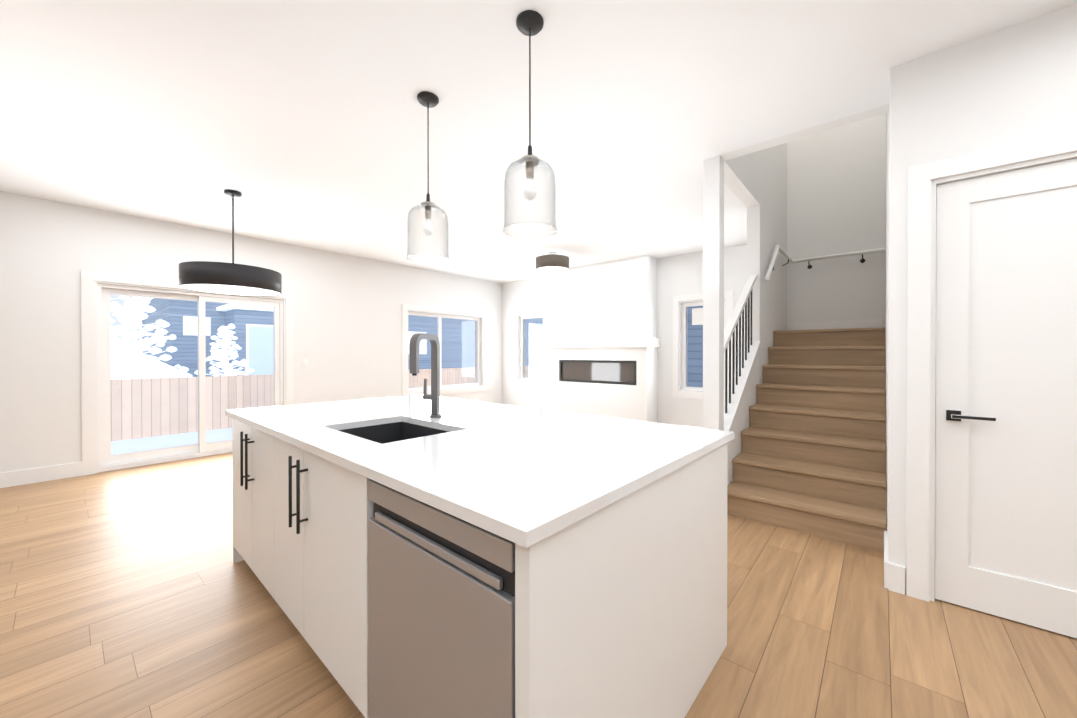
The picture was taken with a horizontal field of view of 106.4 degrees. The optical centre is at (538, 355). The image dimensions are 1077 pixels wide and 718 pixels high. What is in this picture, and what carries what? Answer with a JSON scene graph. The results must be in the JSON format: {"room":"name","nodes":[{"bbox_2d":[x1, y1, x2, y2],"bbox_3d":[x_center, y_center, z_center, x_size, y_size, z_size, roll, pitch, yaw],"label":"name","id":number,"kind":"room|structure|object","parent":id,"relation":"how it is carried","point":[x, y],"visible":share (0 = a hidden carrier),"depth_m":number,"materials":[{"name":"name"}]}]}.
{"room":"kitchen","nodes":[
{"label":"kitchen","id":0,"kind":"room"},
{"bbox_2d":[0,191,501,472],"bbox_3d":[-4.029,-0.227,4.974,0.150,2.900,10.120,0,0,40],"label":"wall","id":1,"kind":"structure","parent":0,"point":[347,327],"depth_m":4.50,"materials":[{"name":"white paint"}]},
{"bbox_2d":[0,462,81,487],"bbox_3d":[-5.892,1.164,2.660,0.016,0.140,3.810,0,0,40],"label":"baseboard","id":2,"kind":"structure","parent":1,"relation":"attached to","point":[34,475],"depth_m":3.90,"materials":[{"name":"white paint"}]},
{"bbox_2d":[81,271,293,475],"bbox_3d":[-4.056,0.179,4.868,0.088,2.090,1.940,0,0,40],"label":"door frame","id":3,"kind":"structure","parent":1,"relation":"attached to","point":[89,280],"depth_m":4.17,"materials":[{"name":"white paint"}]},
{"bbox_2d":[97,283,282,471],"bbox_3d":[-4.100,0.234,4.906,0.128,1.979,1.718,0,0,40],"label":"sliding glass door","id":4,"kind":"structure","parent":1,"relation":"in","point":[107,461],"depth_m":4.69,"materials":[{"name":"white plastic"}]},
{"bbox_2d":[408,312,479,390],"bbox_3d":[-1.788,-0.074,7.664,0.077,1.388,1.698,0,0,40],"label":"window","id":5,"kind":"structure","parent":1,"relation":"in","point":[476,346],"depth_m":7.80,"materials":[{"name":"white plastic"}]},
{"bbox_2d":[402,304,486,394],"bbox_3d":[-1.724,-0.073,7.610,0.088,1.610,1.920,0,0,40],"label":"window frame","id":6,"kind":"structure","parent":1,"relation":"attached to","point":[405,307],"depth_m":7.58,"materials":[{"name":"white paint"}]},
{"bbox_2d":[0,452,1076,717],"bbox_3d":[-0.371,1.297,1.872,9.750,0.120,10.120,0,0,40],"label":"floor","id":7,"kind":"structure","parent":0,"point":[130,592],"depth_m":1.80,"materials":[{"name":"brown wood"}]},
{"bbox_2d":[225,410,734,717],"bbox_3d":[-0.513,0.797,2.058,2.448,0.880,1.307,0,0,40],"label":"kitchen island","id":8,"kind":"object","parent":7,"relation":"on","point":[614,529],"depth_m":1.27,"materials":[{"name":"white wood"}]},
{"bbox_2d":[368,479,514,717],"bbox_3d":[-0.092,0.802,1.261,0.644,0.876,0.614,0,0,40],"label":"dishwasher","id":9,"kind":"object","parent":8,"relation":"in","point":[441,614],"visible":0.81,"depth_m":1.00,"materials":[{"name":"silver metal"}]},
{"bbox_2d":[257,402,660,513],"bbox_3d":[-0.689,0.342,1.859,2.468,0.030,0.456,0,0,40],"label":"island countertop","id":10,"kind":"structure","parent":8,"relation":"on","point":[575,479],"depth_m":1.25,"materials":[{"name":"white stone"}]},
{"bbox_2d":[409,333,440,417],"bbox_3d":[-0.582,0.109,2.038,0.180,0.434,0.230,0,0,40],"label":"faucet","id":11,"kind":"object","parent":10,"relation":"on","point":[434,395],"visible":1,"depth_m":2.10,"materials":[{"name":"grey metal"}]},
{"bbox_2d":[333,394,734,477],"bbox_3d":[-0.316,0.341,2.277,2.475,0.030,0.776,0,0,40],"label":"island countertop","id":12,"kind":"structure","parent":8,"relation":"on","point":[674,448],"depth_m":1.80,"materials":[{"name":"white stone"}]},
{"bbox_2d":[321,418,448,449],"bbox_3d":[-0.658,0.463,1.833,0.594,0.234,0.437,0,0,40],"label":"sink","id":13,"kind":"object","parent":12,"relation":"in","point":[369,433],"depth_m":2.04,"materials":[{"name":"black metal"}]},
{"bbox_2d":[724,274,886,551],"bbox_3d":[3.095,0.102,3.528,2.276,2.256,2.793,0,0,40],"label":"stairs","id":14,"kind":"structure","parent":7,"relation":"on","point":[805,421],"depth_m":3.39,"materials":[{"name":"brown wood"}]},
{"bbox_2d":[0,0,1076,283],"bbox_3d":[-0.371,-1.588,1.859,9.450,0.150,9.820,0,0,40],"label":"ceiling","id":15,"kind":"structure","parent":0,"point":[300,122],"depth_m":2.45,"materials":[{"name":"white paint"}]},
{"bbox_2d":[179,189,281,296],"bbox_3d":[-2.848,-1.061,3.757,0.760,0.920,0.760,0,0,40],"label":"drum pendant light","id":16,"kind":"object","parent":15,"relation":"hanging from","point":[224,278],"visible":1,"depth_m":3.53,"materials":[{"name":"black metal"}]},
{"bbox_2d":[406,91,449,263],"bbox_3d":[-0.651,-1.040,2.374,0.252,0.950,0.252,0,0,40],"label":"pendant light","id":17,"kind":"object","parent":15,"relation":"hanging from","point":[427,99],"visible":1,"depth_m":2.36,"materials":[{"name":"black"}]},
{"bbox_2d":[502,10,557,238],"bbox_3d":[-0.039,-1.038,1.828,0.252,0.950,0.252,0,0,40],"label":"pendant light","id":18,"kind":"object","parent":15,"relation":"hanging from","point":[529,23],"visible":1,"depth_m":1.81,"materials":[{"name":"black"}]},
{"bbox_2d":[536,252,568,272],"bbox_3d":[0.209,-1.406,6.039,0.500,0.250,0.500,0,0,40],"label":"drum pendant light","id":19,"kind":"object","parent":15,"relation":"attached to","point":[552,262],"visible":1,"depth_m":5.87,"materials":[{"name":"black metal"}]},
{"bbox_2d":[547,255,659,421],"bbox_3d":[1.034,-0.160,6.819,1.945,2.750,0.450,0,0,40],"label":"wall","id":20,"kind":"structure","parent":0,"point":[621,294],"depth_m":6.54,"materials":[{"name":"white paint"}]},
{"bbox_2d":[559,360,635,384],"bbox_3d":[0.997,0.270,6.758,1.488,0.368,0.176,0,0,40],"label":"fireplace insert","id":21,"kind":"object","parent":20,"relation":"in","point":[606,371],"visible":0.92,"depth_m":6.68,"materials":[{"name":"black metal"}]},
{"bbox_2d":[502,114,885,427],"bbox_3d":[2.914,-1.480,5.609,9.600,5.400,0.150,0,0,40],"label":"wall","id":22,"kind":"structure","parent":0,"point":[836,190],"depth_m":5.06,"materials":[{"name":"white paint"}]},
{"bbox_2d":[514,308,546,387],"bbox_3d":[-0.153,-0.141,8.159,0.890,1.560,0.088,0,0,40],"label":"window frame","id":23,"kind":"structure","parent":22,"relation":"attached to","point":[543,311],"depth_m":8.20,"materials":[{"name":"white paint"}]},
{"bbox_2d":[520,315,542,381],"bbox_3d":[-0.099,-0.141,8.222,0.668,1.338,0.077,0,0,40],"label":"window","id":24,"kind":"structure","parent":22,"relation":"in","point":[522,350],"depth_m":8.38,"materials":[{"name":"white plastic"}]},
{"bbox_2d":[673,290,733,398],"bbox_3d":[2.429,-0.131,5.963,0.870,1.560,0.088,0,0,40],"label":"window frame","id":25,"kind":"structure","parent":22,"relation":"attached to","point":[678,392],"depth_m":6.16,"materials":[{"name":"white paint"}]},
{"bbox_2d":[682,300,725,392],"bbox_3d":[2.483,-0.131,6.027,0.648,1.338,0.077,0,0,40],"label":"window","id":26,"kind":"structure","parent":22,"relation":"in","point":[697,316],"depth_m":6.17,"materials":[{"name":"white plastic"}]},
{"bbox_2d":[794,248,885,268],"bbox_3d":[4.019,-1.525,4.487,2.088,0.879,0.063,0,0,40],"label":"handrail","id":27,"kind":"object","parent":22,"relation":"attached to","point":[862,260],"depth_m":4.80,"materials":[{"name":"white paint"}]},
{"bbox_2d":[703,154,722,429],"bbox_3d":[2.256,-1.473,4.186,0.120,5.400,2.870,0,0,40],"label":"wall","id":28,"kind":"structure","parent":0,"point":[712,167],"depth_m":3.10,"materials":[{"name":"white paint"}]},
{"bbox_2d":[765,245,793,279],"bbox_3d":[2.740,-0.988,4.573,0.054,0.459,1.410,0,0,40],"label":"handrail","id":29,"kind":"object","parent":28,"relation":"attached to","point":[784,254],"depth_m":4.33,"materials":[{"name":"white paint"}]},
{"bbox_2d":[719,104,888,429],"bbox_3d":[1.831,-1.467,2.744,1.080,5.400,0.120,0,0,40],"label":"wall","id":30,"kind":"structure","parent":0,"point":[753,178],"depth_m":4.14,"materials":[{"name":"white paint"}]},
{"bbox_2d":[885,94,889,536],"bbox_3d":[2.698,-1.468,3.023,0.120,5.400,2.230,0,0,40],"label":"wall","id":31,"kind":"structure","parent":0,"point":[887,266],"depth_m":2.21,"materials":[{"name":"white paint"}]},
{"bbox_2d":[884,530,895,591],"bbox_3d":[2.010,1.165,2.315,0.036,0.140,0.514,0,0,40],"label":"baseboard","id":32,"kind":"structure","parent":31,"relation":"attached to","point":[894,577],"depth_m":2.14,"materials":[{"name":"white paint"}]},
{"bbox_2d":[888,3,1076,593],"bbox_3d":[3.111,-0.134,1.137,3.200,2.750,0.120,0,0,40],"label":"wall","id":33,"kind":"structure","parent":0,"point":[1014,84],"depth_m":1.97,"materials":[{"name":"white paint"}]},
{"bbox_2d":[906,130,1076,601],"bbox_3d":[2.331,0.138,1.788,1.030,2.200,0.138,0,0,40],"label":"door frame","id":34,"kind":"structure","parent":33,"relation":"attached to","point":[925,180],"depth_m":2.03,"materials":[{"name":"white paint"}]},
{"bbox_2d":[935,158,1076,637],"bbox_3d":[2.309,0.188,1.762,0.814,2.084,0.092,0,0,40],"label":"door","id":35,"kind":"structure","parent":33,"relation":"in","point":[1006,419],"depth_m":1.88,"materials":[{"name":"white paint"}]},
{"label":"outside","id":36,"kind":"structure","parent":0,"visible":0},
{"bbox_3d":[-8.819,1.654,20.461,120.000,0.100,100.000,0,0,40],"label":"snow","id":37,"kind":"object","parent":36,"visible":0},
{"bbox_2d":[110,347,191,379],"bbox_3d":[-16.437,-0.377,10.718,7.600,4.050,9.900,0,0,40],"label":"tree","id":38,"kind":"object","parent":37,"relation":"on","point":[116,374],"depth_m":11.07,"materials":[{"name":"white plant"}]},
{"bbox_2d":[111,428,231,454],"bbox_3d":[-5.149,1.495,5.790,2.595,0.350,4.000,0,0,40],"label":"deck","id":39,"kind":"object","parent":37,"relation":"on","point":[123,446],"depth_m":6.16,"materials":[{"name":"white"}]},
{"bbox_2d":[110,295,254,378],"bbox_3d":[-10.402,-0.534,8.919,2.660,4.380,6.786,0,0,40],"label":"tree","id":40,"kind":"object","parent":37,"relation":"on","point":[135,313],"depth_m":9.60,"materials":[{"name":"white plant"}]},
{"bbox_2d":[111,365,542,440],"bbox_3d":[-4.553,1.060,8.956,4.100,1.190,32.000,0,0,40],"label":"fence","id":41,"kind":"object","parent":37,"relation":"on","point":[187,403],"depth_m":8.58,"materials":[{"name":"beige wood"}]},
{"bbox_2d":[138,298,542,376],"bbox_3d":[-10.508,-3.660,29.026,13.300,10.450,26.100,0,0,40],"label":"house","id":42,"kind":"structure","parent":37,"relation":"on","point":[170,311],"depth_m":17.47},
{"bbox_2d":[686,302,702,390],"bbox_3d":[10.825,-2.061,6.960,16.600,7.450,7.100,0,0,40],"label":"house","id":43,"kind":"structure","parent":37,"relation":"on","point":[697,357],"depth_m":8.66,"materials":[{"name":"blue wood"}]}
]}

